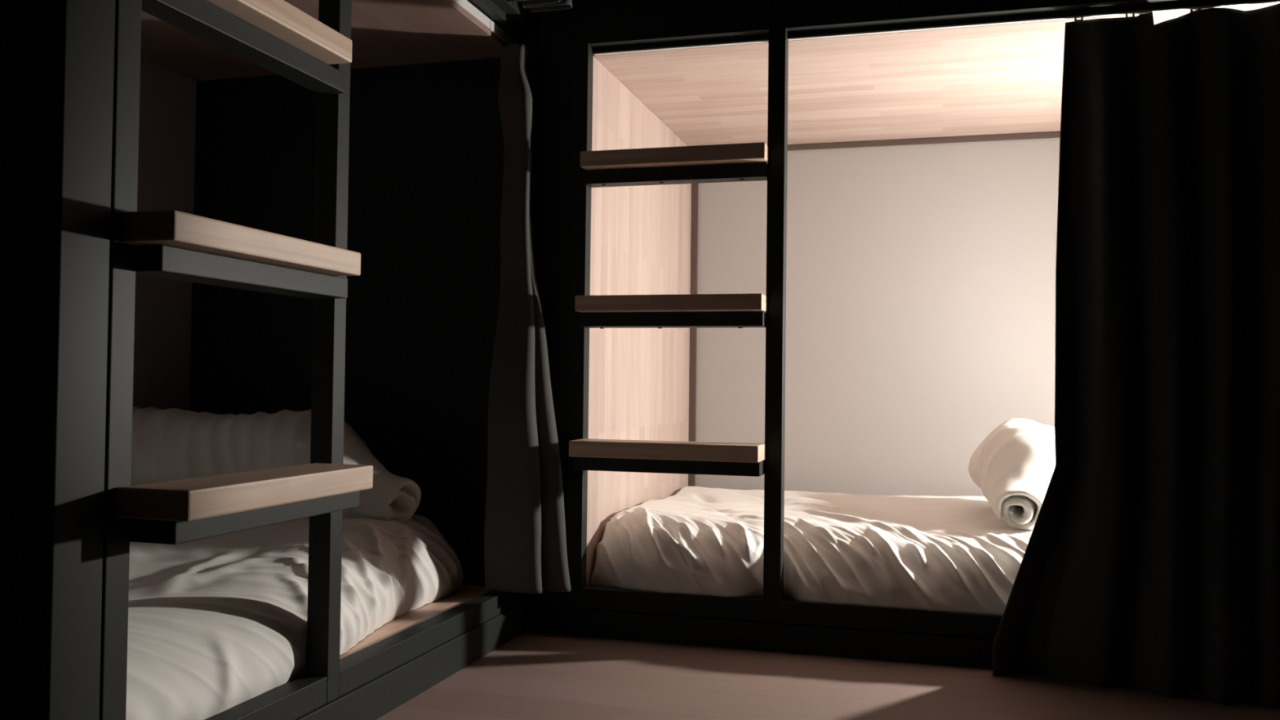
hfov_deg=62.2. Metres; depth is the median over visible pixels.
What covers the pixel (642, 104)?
bunk bed
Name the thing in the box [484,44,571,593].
curtain
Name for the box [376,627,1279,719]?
floor
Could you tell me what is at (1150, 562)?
curtain
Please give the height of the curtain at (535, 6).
0.898 m
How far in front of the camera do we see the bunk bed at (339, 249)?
1.67 m
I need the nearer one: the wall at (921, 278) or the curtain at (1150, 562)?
the curtain at (1150, 562)
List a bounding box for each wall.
[133,58,196,410]
[520,40,1059,496]
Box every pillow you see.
[131,406,421,522]
[968,417,1055,530]
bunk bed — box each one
[20,0,538,719]
[530,0,1279,669]
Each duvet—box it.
[125,514,462,719]
[590,486,1032,615]
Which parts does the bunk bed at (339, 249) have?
wide post, post, rail, post, panel, rail, post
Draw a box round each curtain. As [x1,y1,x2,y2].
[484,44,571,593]
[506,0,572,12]
[992,3,1279,707]
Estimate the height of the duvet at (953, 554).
0.172 m
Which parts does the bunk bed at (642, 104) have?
corner panel, post, panel, corner trim, post, rail, ceiling trim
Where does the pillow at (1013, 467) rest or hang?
on the duvet at (953, 554)
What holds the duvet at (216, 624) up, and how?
on the bunk bed at (339, 249)
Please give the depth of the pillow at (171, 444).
2.30 m
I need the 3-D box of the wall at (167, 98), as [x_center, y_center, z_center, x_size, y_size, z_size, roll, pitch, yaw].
[-1.627,-0.671,1.323,0.100,2.500,5.025,0,-1,16]

